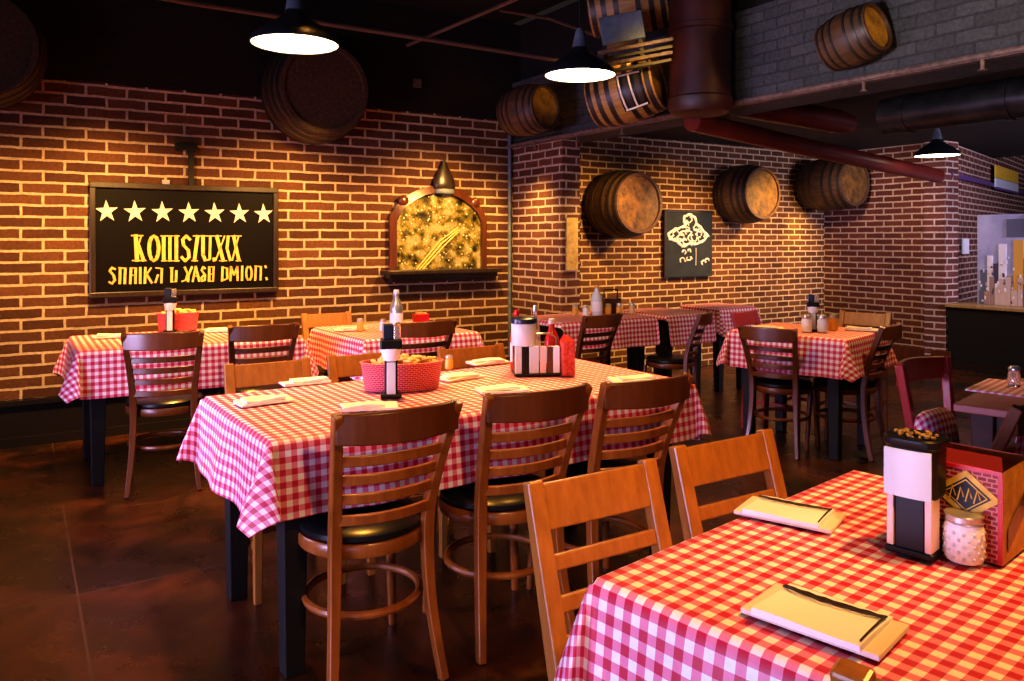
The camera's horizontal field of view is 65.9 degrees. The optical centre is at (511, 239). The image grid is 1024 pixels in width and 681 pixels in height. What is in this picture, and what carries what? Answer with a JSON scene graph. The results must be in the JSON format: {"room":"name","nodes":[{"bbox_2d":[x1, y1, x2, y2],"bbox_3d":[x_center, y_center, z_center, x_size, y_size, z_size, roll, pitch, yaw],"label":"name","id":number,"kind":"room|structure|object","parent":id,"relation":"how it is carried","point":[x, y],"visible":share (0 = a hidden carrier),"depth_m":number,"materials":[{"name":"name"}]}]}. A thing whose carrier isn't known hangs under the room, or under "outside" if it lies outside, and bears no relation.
{"room":"restaurant","nodes":[
{"label":"restaurant","id":0,"kind":"room"},
{"bbox_2d":[0,0,823,400],"bbox_3d":[-1.108,-0.310,6.624,11.750,3.300,0.252,0,0,-32],"label":"wall","id":1,"kind":"structure","parent":0,"point":[123,82],"depth_m":6.20,"materials":[{"name":"red brick"}]},
{"bbox_2d":[0,0,47,108],"bbox_3d":[-3.262,-1.160,4.835,0.722,0.722,0.500,0,0,-32],"label":"barrel","id":2,"kind":"object","parent":1,"relation":"attached to","point":[23,47],"visible":1,"depth_m":4.75,"materials":[{"name":"brown wood"}]},
{"bbox_2d":[162,142,197,184],"bbox_3d":[-2.376,-0.535,5.648,0.235,0.320,0.035,0,0,-32],"label":"wall bracket","id":3,"kind":"object","parent":1,"relation":"attached to","point":[191,147],"visible":1,"depth_m":5.67,"materials":[{"name":"black metal"}]},
{"bbox_2d":[89,181,278,298],"bbox_3d":[-2.320,0.000,5.677,1.270,0.790,0.050,0,0,-32],"label":"sign","id":4,"kind":"object","parent":1,"relation":"attached to","point":[146,239],"visible":1,"depth_m":5.64,"materials":[{"name":"black"}]},
{"bbox_2d":[0,365,494,448],"bbox_3d":[-2.446,1.190,5.604,5.400,0.300,0.071,0,0,-32],"label":"baseboard","id":5,"kind":"structure","parent":1,"relation":"attached to","point":[41,420],"depth_m":5.24,"materials":[{"name":"black"}]},
{"bbox_2d":[260,46,368,144],"bbox_3d":[-1.487,-1.110,5.956,0.772,0.772,0.480,0,0,-32],"label":"barrel","id":6,"kind":"object","parent":1,"relation":"attached to","point":[319,99],"visible":0.87,"depth_m":5.76,"materials":[{"name":"brown wood"}]},
{"bbox_2d":[161,0,559,61],"bbox_3d":[-0.717,-1.317,5.151,3.334,0.148,0.324,0,0,-30],"label":"ceiling pipe","id":7,"kind":"object","parent":1,"relation":"attached to","point":[184,2],"visible":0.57,"depth_m":5.18,"materials":[{"name":"brown"}]},
{"bbox_2d":[406,0,518,46],"bbox_3d":[-0.245,-1.379,4.900,0.024,0.123,2.084,0,0,-30],"label":"ceiling pipe","id":8,"kind":"object","parent":7,"relation":"attached to","point":[507,2],"visible":0.87,"depth_m":4.94,"materials":[{"name":"brown"}]},
{"bbox_2d":[380,158,502,281],"bbox_3d":[-0.583,-0.177,6.698,1.080,1.045,0.170,0,0,-32],"label":"picture","id":9,"kind":"object","parent":1,"relation":"attached to","point":[437,232],"visible":1,"depth_m":6.71,"materials":[{"name":"brown wood"}]},
{"bbox_2d":[508,135,511,355],"bbox_3d":[-0.021,-0.010,7.120,0.032,2.100,0.034,0,0,0],"label":"conduit","id":10,"kind":"object","parent":1,"relation":"attached to","point":[509,136],"visible":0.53,"depth_m":7.11,"materials":[{"name":"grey metal"}]},
{"bbox_2d":[583,170,662,238],"bbox_3d":[1.054,-0.340,7.532,0.653,0.653,0.500,0,0,-32],"label":"barrel","id":11,"kind":"object","parent":1,"relation":"attached to","point":[618,204],"visible":1,"depth_m":7.34,"materials":[{"name":"brown wood"}]},
{"bbox_2d":[520,0,773,80],"bbox_3d":[1.866,-1.690,4.562,0.220,0.540,6.400,0,0,-32],"label":"ceiling","id":12,"kind":"structure","parent":1,"relation":"attached to","point":[537,36],"depth_m":6.72,"materials":[{"name":"paint"}]},
{"bbox_2d":[663,209,712,277],"bbox_3d":[1.849,0.035,8.270,0.690,0.700,0.047,0,0,-32],"label":"chalkboard","id":13,"kind":"object","parent":1,"relation":"attached to","point":[687,234],"visible":1,"depth_m":8.25,"materials":[{"name":"black"}]},
{"bbox_2d":[712,164,780,223],"bbox_3d":[2.511,-0.490,8.466,0.633,0.633,0.460,0,0,-32],"label":"barrel","id":14,"kind":"object","parent":1,"relation":"attached to","point":[749,193],"visible":1,"depth_m":8.29,"materials":[{"name":"brown wood"}]},
{"bbox_2d":[506,44,1023,148],"bbox_3d":[1.664,-0.818,4.436,0.070,0.086,6.380,0,0,-32],"label":"pipe","id":15,"kind":"object","parent":1,"relation":"attached to","point":[981,57],"visible":1,"depth_m":4.22,"materials":[{"name":"metal"}]},
{"bbox_2d":[512,0,1023,143],"bbox_3d":[1.824,-1.125,4.536,0.300,0.590,6.400,0,0,-32],"label":"wall","id":16,"kind":"structure","parent":1,"relation":"attached to","point":[773,49],"depth_m":4.46,"materials":[{"name":"grey paint"}]},
{"bbox_2d":[496,84,559,136],"bbox_3d":[0.123,-0.995,6.071,0.374,0.397,0.395,0,0,41],"label":"barrel","id":17,"kind":"object","parent":16,"relation":"attached to","point":[526,110],"visible":1,"depth_m":5.95,"materials":[{"name":"brown wood"}]},
{"bbox_2d":[584,58,668,127],"bbox_3d":[0.741,-0.956,5.102,0.509,0.434,0.416,0,0,29],"label":"barrel","id":18,"kind":"object","parent":16,"relation":"attached to","point":[634,95],"visible":0.77,"depth_m":4.97,"materials":[{"name":"brown wood"}]},
{"bbox_2d":[814,3,892,70],"bbox_3d":[1.753,-1.039,4.062,0.292,0.310,0.327,0,0,-35],"label":"barrel","id":19,"kind":"object","parent":16,"relation":"attached to","point":[853,37],"visible":1,"depth_m":3.98,"materials":[{"name":"brown wood"}]},
{"bbox_2d":[795,159,869,210],"bbox_3d":[3.638,-0.640,9.058,0.613,0.613,0.670,0,0,-32],"label":"barrel","id":20,"kind":"object","parent":1,"relation":"attached to","point":[824,185],"visible":0.86,"depth_m":8.83,"materials":[{"name":"brown wood"}]},
{"bbox_2d":[374,0,565,23],"bbox_3d":[-0.700,-2.010,0.742,8.000,0.100,12.000,0,0,-32],"label":"ceiling","id":21,"kind":"structure","parent":0,"point":[468,8],"depth_m":6.63,"materials":[{"name":"paint"}]},
{"bbox_2d":[249,0,339,54],"bbox_3d":[-0.961,-1.412,3.500,0.388,1.096,0.388,0,0,0],"label":"pendant lamp","id":22,"kind":"object","parent":21,"relation":"hanging from","point":[293,32],"visible":1,"depth_m":3.43,"materials":[{"name":"grey"}]},
{"bbox_2d":[251,34,337,52],"bbox_3d":[-0.961,-0.867,3.500,0.369,0.006,0.369,0,0,0],"label":"diffuser","id":23,"kind":"object","parent":22,"relation":"attached to","point":[278,43],"depth_m":3.48,"materials":[{"name":"beige"}]},
{"bbox_2d":[499,8,592,35],"bbox_3d":[0.251,-1.412,5.150,0.721,0.110,0.024,0,0,-25],"label":"ceiling pipe","id":24,"kind":"object","parent":21,"relation":"attached to","point":[500,9],"visible":0.79,"depth_m":5.12,"materials":[{"name":"brown"}]},
{"bbox_2d":[544,0,615,82],"bbox_3d":[0.383,-1.442,4.450,0.408,1.036,0.408,0,0,0],"label":"pendant lamp","id":25,"kind":"object","parent":21,"relation":"hanging from","point":[580,65],"visible":1,"depth_m":4.38,"materials":[{"name":"grey"}]},
{"bbox_2d":[572,28,587,47],"bbox_3d":[0.383,-1.135,4.450,0.092,0.122,0.092,0,0,0],"label":"socket","id":26,"kind":"object","parent":25,"relation":"attached to","point":[579,41],"depth_m":4.42,"materials":[{"name":"grey metal"}]},
{"bbox_2d":[546,68,614,81],"bbox_3d":[0.383,-0.927,4.450,0.388,0.006,0.388,0,0,0],"label":"diffuser","id":27,"kind":"object","parent":25,"relation":"attached to","point":[553,74],"depth_m":4.42,"materials":[{"name":"beige"}]},
{"bbox_2d":[667,0,733,118],"bbox_3d":[1.150,-1.357,4.830,0.394,1.205,0.394,0,0,0],"label":"duct","id":28,"kind":"object","parent":21,"relation":"hanging from","point":[701,31],"visible":0.98,"depth_m":4.67,"materials":[{"name":"metal"}]},
{"bbox_2d":[587,0,668,38],"bbox_3d":[0.767,-1.537,5.163,0.533,0.415,0.408,0,0,16],"label":"barrel","id":29,"kind":"object","parent":28,"relation":"attached to","point":[655,13],"visible":0.72,"depth_m":5.01,"materials":[{"name":"brown wood"}]},
{"bbox_2d":[597,10,673,72],"bbox_3d":[0.754,-1.207,4.836,0.457,0.372,0.125,0,0,8],"label":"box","id":30,"kind":"object","parent":28,"relation":"attached to","point":[623,29],"visible":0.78,"depth_m":4.79,"materials":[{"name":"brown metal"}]},
{"bbox_2d":[684,117,944,182],"bbox_3d":[2.573,-0.680,6.221,3.692,0.293,0.142,0,0,-40],"label":"pipe","id":31,"kind":"object","parent":28,"relation":"attached to","point":[719,127],"visible":0.93,"depth_m":5.81,"materials":[{"name":"metal"}]},
{"bbox_2d":[0,363,1007,680],"bbox_3d":[-0.421,1.440,6.694,18.000,0.200,18.000,0,0,-32],"label":"floor","id":32,"kind":"structure","parent":0,"point":[97,583],"depth_m":3.13,"materials":[{"name":"concrete"}]},
{"bbox_2d":[120,330,203,497],"bbox_3d":[-1.893,0.909,4.305,0.400,0.870,0.548,0,0,-22],"label":"chair","id":33,"kind":"object","parent":32,"relation":"on","point":[177,401],"visible":0.92,"depth_m":4.15,"materials":[{"name":"brown wood"}]},
{"bbox_2d":[82,386,290,486],"bbox_3d":[-2.003,0.968,4.857,1.190,0.745,0.790,0,0,-32],"label":"dining table","id":34,"kind":"object","parent":32,"relation":"on","point":[93,410],"visible":0.28,"depth_m":4.30,"materials":[{"name":"black wood"}]},
{"bbox_2d":[52,327,318,402],"bbox_3d":[-2.003,0.720,4.857,1.398,0.261,1.004,0,0,-32],"label":"tablecloth","id":35,"kind":"object","parent":34,"relation":"on","point":[90,368],"visible":0.48,"depth_m":4.41,"materials":[{"name":"fabric"}]},
{"bbox_2d":[162,288,177,331],"bbox_3d":[-2.165,0.445,5.004,0.082,0.281,0.076,0,0,-15],"label":"napkin dispenser","id":36,"kind":"object","parent":35,"relation":"on","point":[170,299],"visible":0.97,"depth_m":4.98,"materials":[{"name":"black plastic"}]},
{"bbox_2d":[156,308,199,331],"bbox_3d":[-2.175,0.514,5.144,0.266,0.144,0.178,0,0,-32],"label":"woven basket","id":37,"kind":"object","parent":35,"relation":"on","point":[185,319],"visible":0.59,"depth_m":5.09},
{"bbox_2d":[216,322,299,394],"bbox_3d":[-1.511,0.909,4.662,0.400,0.870,0.548,0,0,-30],"label":"chair","id":38,"kind":"object","parent":32,"relation":"on","point":[268,332],"visible":0.29,"depth_m":4.46,"materials":[{"name":"brown wood"}]},
{"bbox_2d":[223,357,346,604],"bbox_3d":[-0.924,0.929,3.196,0.364,0.823,0.505,0,0,-32],"label":"chair","id":39,"kind":"object","parent":32,"relation":"on","point":[268,373],"visible":0.21,"depth_m":3.32,"materials":[{"name":"orange wood"}]},
{"bbox_2d":[301,311,354,383],"bbox_3d":[-1.203,0.929,5.456,0.364,0.823,0.505,0,0,-32],"label":"chair","id":40,"kind":"object","parent":32,"relation":"on","point":[308,321],"visible":0.22,"depth_m":5.60,"materials":[{"name":"orange wood"}]},
{"bbox_2d":[298,398,462,680],"bbox_3d":[-0.438,0.909,2.446,0.400,0.870,0.548,0,0,-32],"label":"chair","id":41,"kind":"object","parent":32,"relation":"on","point":[337,534],"visible":0.94,"depth_m":2.32,"materials":[{"name":"brown wood"}]},
{"bbox_2d":[326,349,447,575],"bbox_3d":[-0.553,0.929,3.451,0.364,0.823,0.505,0,0,-32],"label":"chair","id":42,"kind":"object","parent":32,"relation":"on","point":[344,366],"visible":0.15,"depth_m":3.55,"materials":[{"name":"orange wood"}]},
{"bbox_2d":[395,319,456,356],"bbox_3d":[-0.624,0.909,4.843,0.400,0.870,0.548,0,0,-34],"label":"chair","id":43,"kind":"object","parent":32,"relation":"on","point":[424,329],"visible":0.22,"depth_m":4.64,"materials":[{"name":"brown wood"}]},
{"bbox_2d":[224,444,671,678],"bbox_3d":[-0.206,0.968,3.150,1.750,0.745,0.800,0,0,-34],"label":"dining table","id":44,"kind":"object","parent":32,"relation":"on","point":[291,558],"visible":0.29,"depth_m":2.43,"materials":[{"name":"black wood"}]},
{"bbox_2d":[176,358,712,537],"bbox_3d":[-0.206,0.719,3.150,1.964,0.258,0.999,0,0,-34],"label":"tablecloth","id":45,"kind":"object","parent":44,"relation":"on","point":[271,461],"visible":0.59,"depth_m":2.69,"materials":[{"name":"fabric"}]},
{"bbox_2d":[233,394,293,407],"bbox_3d":[-0.897,0.576,2.858,0.190,0.021,0.095,0,0,-37],"label":"folded napkin","id":46,"kind":"object","parent":45,"relation":"on","point":[249,401],"visible":1,"depth_m":2.83,"materials":[{"name":"white fabric"}]},
{"bbox_2d":[279,376,330,386],"bbox_3d":[-0.848,0.575,3.237,0.190,0.021,0.095,0,0,-30],"label":"folded napkin","id":47,"kind":"object","parent":45,"relation":"on","point":[318,379],"visible":1,"depth_m":3.22,"materials":[{"name":"white fabric"}]},
{"bbox_2d":[340,400,397,411],"bbox_3d":[-0.498,0.575,2.751,0.196,0.021,0.102,0,0,-12],"label":"folded napkin","id":48,"kind":"object","parent":45,"relation":"on","point":[378,405],"visible":0.99,"depth_m":2.72,"materials":[{"name":"white fabric"}]},
{"bbox_2d":[380,323,401,398],"bbox_3d":[-0.452,0.449,2.949,0.082,0.273,0.076,0,0,-10],"label":"napkin dispenser","id":49,"kind":"object","parent":45,"relation":"on","point":[390,347],"visible":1,"depth_m":2.92,"materials":[{"name":"black plastic"}]},
{"bbox_2d":[359,354,443,391],"bbox_3d":[-0.435,0.519,3.128,0.336,0.134,0.193,0,0,-12],"label":"woven basket","id":50,"kind":"object","parent":45,"relation":"on","point":[415,372],"visible":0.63,"depth_m":3.06,"materials":[{"name":"wicker"}]},
{"bbox_2d":[440,372,484,381],"bbox_3d":[-0.213,0.575,3.351,0.190,0.021,0.104,0,0,-42],"label":"folded napkin","id":51,"kind":"object","parent":45,"relation":"on","point":[455,376],"visible":0.98,"depth_m":3.32,"materials":[{"name":"white fabric"}]},
{"bbox_2d":[475,383,528,394],"bbox_3d":[-0.039,0.575,3.066,0.190,0.021,0.095,0,0,-17],"label":"folded napkin","id":52,"kind":"object","parent":45,"relation":"on","point":[501,388],"visible":1,"depth_m":3.04,"materials":[{"name":"white fabric"}]},
{"bbox_2d":[510,316,560,376],"bbox_3d":[0.100,0.461,3.452,0.218,0.251,0.124,0,0,-8],"label":"condiment caddy","id":53,"kind":"object","parent":45,"relation":"on","point":[529,359],"visible":1,"depth_m":3.40,"materials":[{"name":"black plastic"}]},
{"bbox_2d":[512,369,560,376],"bbox_3d":[0.105,0.580,3.455,0.200,0.012,0.120,0,0,-8],"label":"tray","id":54,"kind":"object","parent":53,"relation":"attached to","point":[517,372],"depth_m":3.40,"materials":[{"name":"black plastic"}]},
{"bbox_2d":[544,318,558,368],"bbox_3d":[0.180,0.470,3.570,0.069,0.231,0.068,0,0,0],"label":"sauce bottle","id":55,"kind":"object","parent":53,"relation":"in","point":[549,340],"visible":0.52,"depth_m":3.55,"materials":[{"name":"red plastic"}]},
{"bbox_2d":[560,334,574,375],"bbox_3d":[0.237,0.500,3.436,0.055,0.172,0.073,0,0,-15],"label":"carton","id":56,"kind":"object","parent":45,"relation":"on","point":[567,344],"visible":1,"depth_m":3.40,"materials":[{"name":"cardboard"}]},
{"bbox_2d":[607,374,654,382],"bbox_3d":[0.498,0.575,3.286,0.190,0.021,0.100,0,0,-10],"label":"folded napkin","id":57,"kind":"object","parent":45,"relation":"on","point":[640,377],"visible":0.84,"depth_m":3.27,"materials":[{"name":"white fabric"}]},
{"bbox_2d":[437,343,506,552],"bbox_3d":[-0.076,0.929,3.678,0.364,0.823,0.505,0,0,-32],"label":"chair","id":58,"kind":"object","parent":32,"relation":"on","point":[460,355],"visible":0.21,"depth_m":3.83,"materials":[{"name":"orange wood"}]},
{"bbox_2d":[422,383,592,664],"bbox_3d":[-0.021,0.909,2.718,0.400,0.870,0.548,0,0,-30],"label":"chair","id":59,"kind":"object","parent":32,"relation":"on","point":[481,503],"visible":0.76,"depth_m":2.56,"materials":[{"name":"brown wood"}]},
{"bbox_2d":[539,325,644,371],"bbox_3d":[0.570,0.968,6.108,0.890,0.745,0.570,0,0,-33],"label":"dining table","id":60,"kind":"object","parent":32,"relation":"on","point":[638,352],"visible":0.05,"depth_m":6.10,"materials":[{"name":"black wood"}]},
{"bbox_2d":[537,312,659,351],"bbox_3d":[0.570,0.699,6.108,0.948,0.218,0.693,0,0,-33],"label":"tablecloth","id":61,"kind":"object","parent":60,"relation":"on","point":[634,330],"visible":0.48,"depth_m":5.94,"materials":[{"name":"fabric"}]},
{"bbox_2d":[591,285,602,315],"bbox_3d":[0.660,0.468,6.150,0.092,0.236,0.090,0,0,0],"label":"sauce bottle","id":62,"kind":"object","parent":61,"relation":"on","point":[596,299],"visible":0.98,"depth_m":6.12,"materials":[{"name":"grey"}]},
{"bbox_2d":[523,458,672,680],"bbox_3d":[0.309,0.929,1.586,0.364,0.823,0.505,0,0,-32],"label":"chair","id":63,"kind":"object","parent":32,"relation":"on","point":[556,504],"visible":0.62,"depth_m":1.72,"materials":[{"name":"orange wood"}]},
{"bbox_2d":[575,313,622,364],"bbox_3d":[0.501,0.930,5.665,0.380,0.826,0.520,0,0,-40],"label":"chair","id":64,"kind":"object","parent":32,"relation":"on","point":[612,320],"visible":0.45,"depth_m":5.49,"materials":[{"name":"brown wood"}]},
{"bbox_2d":[526,372,693,589],"bbox_3d":[0.359,0.909,2.914,0.400,0.870,0.548,0,0,-31],"label":"chair","id":65,"kind":"object","parent":32,"relation":"on","point":[672,391],"visible":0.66,"depth_m":2.73,"materials":[{"name":"brown wood"}]},
{"bbox_2d":[627,319,700,393],"bbox_3d":[1.257,0.968,6.555,0.490,0.745,0.570,0,0,-33],"label":"dining table","id":66,"kind":"object","parent":32,"relation":"on","point":[664,346],"visible":0.13,"depth_m":6.35,"materials":[{"name":"black wood"}]},
{"bbox_2d":[622,307,716,346],"bbox_3d":[1.257,0.709,6.555,0.549,0.238,0.698,0,0,-33],"label":"tablecloth","id":67,"kind":"object","parent":66,"relation":"on","point":[681,322],"visible":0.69,"depth_m":6.29,"materials":[{"name":"fabric"}]},
{"bbox_2d":[643,310,712,396],"bbox_3d":[1.279,0.943,6.063,0.504,0.800,0.368,0,0,26],"label":"chair","id":68,"kind":"object","parent":32,"relation":"on","point":[663,360],"visible":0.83,"depth_m":5.94,"materials":[{"name":"brown wood"}]},
{"bbox_2d":[713,333,741,391],"bbox_3d":[1.872,0.968,7.170,0.440,0.745,0.440,0,0,-32],"label":"dining table","id":69,"kind":"object","parent":32,"relation":"on","point":[718,371],"visible":0.33,"depth_m":6.96,"materials":[{"name":"black wood"}]},
{"bbox_2d":[680,302,762,336],"bbox_3d":[1.872,0.714,7.170,0.631,0.248,0.645,0,0,-32],"label":"tablecloth","id":70,"kind":"object","parent":69,"relation":"on","point":[721,311],"visible":0.52,"depth_m":6.93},
{"bbox_2d":[669,428,787,540],"bbox_3d":[0.682,0.929,1.881,0.364,0.823,0.505,0,0,-32],"label":"chair","id":71,"kind":"object","parent":32,"relation":"on","point":[693,466],"visible":0.27,"depth_m":2.03,"materials":[{"name":"orange wood"}]},
{"bbox_2d":[730,309,813,437],"bbox_3d":[1.876,0.929,5.636,0.505,0.823,0.364,0,0,43],"label":"chair","id":72,"kind":"object","parent":32,"relation":"on","point":[748,317],"visible":0.23,"depth_m":5.66,"materials":[{"name":"red paint"}]},
{"bbox_2d":[737,325,819,459],"bbox_3d":[1.697,0.939,5.029,0.372,0.809,0.509,0,0,38],"label":"chair","id":73,"kind":"object","parent":32,"relation":"on","point":[766,383],"visible":0.94,"depth_m":4.92,"materials":[{"name":"brown wood"}]},
{"bbox_2d":[742,368,869,460],"bbox_3d":[1.935,0.968,5.194,0.730,0.745,0.650,0,0,43],"label":"dining table","id":74,"kind":"object","parent":32,"relation":"on","point":[834,386],"visible":0.3,"depth_m":4.82,"materials":[{"name":"black wood"}]},
{"bbox_2d":[716,322,897,382],"bbox_3d":[1.934,0.712,5.194,0.932,0.245,0.853,0,0,43],"label":"tablecloth","id":75,"kind":"object","parent":74,"relation":"on","point":[841,353],"visible":0.62,"depth_m":4.85,"materials":[{"name":"fabric"}]},
{"bbox_2d":[807,294,819,331],"bbox_3d":[1.938,0.468,5.087,0.077,0.236,0.072,0,0,20],"label":"bottle","id":76,"kind":"object","parent":75,"relation":"on","point":[813,304],"visible":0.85,"depth_m":5.06,"materials":[{"name":"black plastic"}]},
{"bbox_2d":[805,322,901,461],"bbox_3d":[2.177,0.930,5.002,0.520,0.826,0.380,0,0,41],"label":"chair","id":77,"kind":"object","parent":32,"relation":"on","point":[864,386],"visible":0.89,"depth_m":4.88,"materials":[{"name":"brown wood"}]},
{"bbox_2d":[814,310,892,432],"bbox_3d":[2.396,0.929,5.544,0.364,0.823,0.505,0,0,43],"label":"chair","id":78,"kind":"object","parent":32,"relation":"on","point":[845,318],"visible":0.23,"depth_m":5.61,"materials":[{"name":"orange wood"}]},
{"bbox_2d":[830,657,884,680],"bbox_3d":[0.676,0.904,0.921,0.536,0.872,0.386,0,0,-44],"label":"chair","id":79,"kind":"object","parent":32,"relation":"on","point":[843,669],"visible":1,"depth_m":0.86,"materials":[{"name":"orange wood"}]},
{"bbox_2d":[894,356,955,428],"bbox_3d":[1.740,0.909,3.001,0.400,0.869,0.473,0,0,-37],"label":"chair","id":80,"kind":"object","parent":32,"relation":"on","point":[907,370],"visible":0.21,"depth_m":3.19,"materials":[{"name":"red paint"}]},
{"bbox_2d":[914,407,959,443],"bbox_3d":[1.639,0.752,3.048,0.270,0.195,0.101,0,0,-37],"label":"seat cushion","id":81,"kind":"object","parent":80,"relation":"on","point":[938,420],"visible":0.55,"depth_m":3.01,"materials":[{"name":"fabric"}]},
{"bbox_2d":[945,301,1023,377],"bbox_3d":[5.471,1.001,7.322,0.640,0.678,2.580,0,0,-32],"label":"counter","id":82,"kind":"object","parent":32,"relation":"on","point":[982,338],"depth_m":7.93,"materials":[{"name":"black"}]},
{"bbox_2d":[945,301,1023,311],"bbox_3d":[5.471,0.680,7.322,0.640,0.035,2.580,0,0,-32],"label":"countertop","id":83,"kind":"structure","parent":82,"relation":"on","point":[973,304],"depth_m":7.97,"materials":[{"name":"brown wood"}]},
{"bbox_2d":[977,214,1023,306],"bbox_3d":[5.142,0.200,7.723,0.037,0.920,1.150,0,0,-32],"label":"window","id":84,"kind":"structure","parent":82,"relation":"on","point":[1000,237],"depth_m":8.01,"materials":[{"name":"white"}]},
{"bbox_2d":[953,378,1023,448],"bbox_3d":[2.166,0.968,2.880,0.790,0.745,0.790,0,0,-45],"label":"wooden table","id":85,"kind":"object","parent":32,"relation":"on","point":[988,411],"visible":0.39,"depth_m":2.86,"materials":[{"name":"red wood"}]},
{"bbox_2d":[965,378,1023,397],"bbox_3d":[2.001,0.592,3.149,0.260,0.006,0.340,0,0,45],"label":"placemat","id":86,"kind":"object","parent":85,"relation":"on","point":[992,386],"visible":1,"depth_m":3.13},
{"bbox_2d":[1008,365,1020,386],"bbox_3d":[2.021,0.547,3.179,0.046,0.081,0.046,0,0,0],"label":"jar","id":87,"kind":"object","parent":86,"relation":"on","point":[1014,375],"visible":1,"depth_m":3.16,"materials":[{"name":"clear glass"}]},
{"bbox_2d":[990,404,1023,452],"bbox_3d":[1.429,0.909,2.556,0.400,0.870,0.548,0,0,-45],"label":"chair","id":88,"kind":"object","parent":32,"relation":"on","point":[1012,425],"visible":0.03,"depth_m":2.28,"materials":[{"name":"brown wood"}]},
{"bbox_3d":[1.031,0.968,1.124,0.970,0.745,1.540,0,0,-41],"label":"dining table","id":89,"kind":"object","parent":32,"relation":"on","visible":0},
{"bbox_2d":[554,470,1023,680],"bbox_3d":[1.030,0.726,1.124,1.185,0.272,1.755,0,0,-41],"label":"tablecloth","id":90,"kind":"object","parent":89,"relation":"on","point":[673,613],"visible":0.7,"depth_m":1.32,"materials":[{"name":"fabric"}]},
{"bbox_2d":[734,495,845,533],"bbox_3d":[0.587,0.575,1.676,0.200,0.021,0.129,0,0,36],"label":"bundle","id":91,"kind":"object","parent":90,"relation":"on","point":[768,508],"visible":1,"depth_m":1.65,"materials":[{"name":"beige"}]},
{"bbox_2d":[741,583,908,660],"bbox_3d":[0.475,0.575,1.211,0.210,0.022,0.135,0,0,44],"label":"napkin","id":92,"kind":"object","parent":90,"relation":"on","point":[836,622],"visible":1,"depth_m":1.19,"materials":[{"name":"beige"}]},
{"bbox_2d":[883,428,948,561],"bbox_3d":[0.760,0.473,1.487,0.098,0.226,0.100,0,0,-44],"label":"napkin dispenser","id":93,"kind":"object","parent":90,"relation":"on","point":[914,459],"visible":1,"depth_m":1.46,"materials":[{"name":"black plastic"}]},
{"bbox_2d":[942,507,986,565],"bbox_3d":[0.828,0.543,1.447,0.072,0.086,0.071,0,0,0],"label":"jar","id":94,"kind":"object","parent":90,"relation":"on","point":[964,538],"visible":1,"depth_m":1.42,"materials":[{"name":"grey"}]},
{"bbox_2d":[940,442,1023,565],"bbox_3d":[0.884,0.496,1.533,0.167,0.180,0.172,0,0,-41],"label":"carton","id":95,"kind":"object","parent":90,"relation":"on","point":[988,482],"visible":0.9,"depth_m":1.46,"materials":[{"name":"red cardboard"}]},
{"bbox_3d":[-0.784,0.968,5.240,0.770,0.745,0.840,0,0,-34],"label":"dining table","id":96,"kind":"object","parent":32,"relation":"on","visible":0},
{"bbox_2d":[307,321,487,380],"bbox_3d":[-0.784,0.713,5.240,0.972,0.246,1.038,0,0,-34],"label":"tablecloth","id":97,"kind":"object","parent":96,"relation":"on","point":[324,341],"visible":0.48,"depth_m":5.01,"materials":[{"name":"fabric"}]},
{"bbox_2d":[390,290,402,325],"bbox_3d":[-0.735,0.451,5.020,0.086,0.271,0.084,0,0,0],"label":"sauce bottle","id":98,"kind":"object","parent":97,"relation":"on","point":[396,309],"visible":0.72,"depth_m":4.99,"materials":[{"name":"glass"}]},
{"bbox_2d":[512,112,579,345],"bbox_3d":[0.284,0.140,6.887,0.180,2.400,0.780,0,0,-32],"label":"wall pier","id":99,"kind":"object","parent":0,"point":[545,178],"visible":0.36,"depth_m":6.73,"materials":[{"name":"brick"}]},
{"bbox_2d":[566,218,577,270],"bbox_3d":[0.497,0.034,6.546,0.115,0.437,0.015,0,0,-32],"label":"print","id":100,"kind":"object","parent":99,"relation":"attached to","point":[571,223],"visible":1,"depth_m":6.54},
{"bbox_2d":[627,67,1023,157],"bbox_3d":[5.661,-1.080,4.716,6.400,0.080,11.000,0,0,-32],"label":"ceiling","id":101,"kind":"structure","parent":0,"point":[1004,138],"depth_m":7.71,"materials":[{"name":"paint"}]},
{"bbox_2d":[738,104,856,133],"bbox_3d":[2.080,-0.928,5.797,1.292,0.214,0.180,0,0,-33],"label":"duct","id":102,"kind":"object","parent":101,"relation":"hanging from","point":[810,116],"visible":0.72,"depth_m":5.80,"materials":[{"name":"metal"}]},
{"bbox_2d":[913,128,960,157],"bbox_3d":[3.497,-0.876,6.500,0.351,0.369,0.351,0,0,0],"label":"pendant lamp","id":103,"kind":"object","parent":101,"relation":"hanging from","point":[937,148],"visible":0.91,"depth_m":6.43,"materials":[{"name":"grey"}]},
{"bbox_2d":[876,76,1023,134],"bbox_3d":[3.443,-0.790,3.381,0.242,0.242,3.950,0,0,-32],"label":"duct","id":104,"kind":"object","parent":101,"relation":"hanging from","point":[998,100],"visible":1,"depth_m":4.61,"materials":[{"name":"metal"}]},
{"bbox_2d":[824,141,957,350],"bbox_3d":[4.253,0.040,8.960,0.250,2.600,1.470,0,0,-32],"label":"wall","id":105,"kind":"structure","parent":0,"point":[874,249],"depth_m":8.79,"materials":[{"name":"brick"}]},
{"bbox_2d":[892,345,950,361],"bbox_3d":[4.180,1.250,8.803,0.040,0.180,1.400,0,0,-32],"label":"baseboard","id":106,"kind":"structure","parent":105,"relation":"attached to","point":[901,352],"depth_m":8.54,"materials":[{"name":"brown wood"}]},
{"bbox_2d":[924,141,1023,356],"bbox_3d":[6.287,0.040,10.394,0.200,2.600,5.500,0,0,42],"label":"wall","id":107,"kind":"structure","parent":0,"point":[974,199],"depth_m":8.77,"materials":[{"name":"brick"}]},
{"bbox_2d":[994,165,1018,193],"bbox_3d":[6.542,-0.787,10.436,0.024,0.305,1.500,0,0,42],"label":"banner sign","id":108,"kind":"object","parent":107,"relation":"attached to","point":[1005,179],"visible":1,"depth_m":10.31,"materials":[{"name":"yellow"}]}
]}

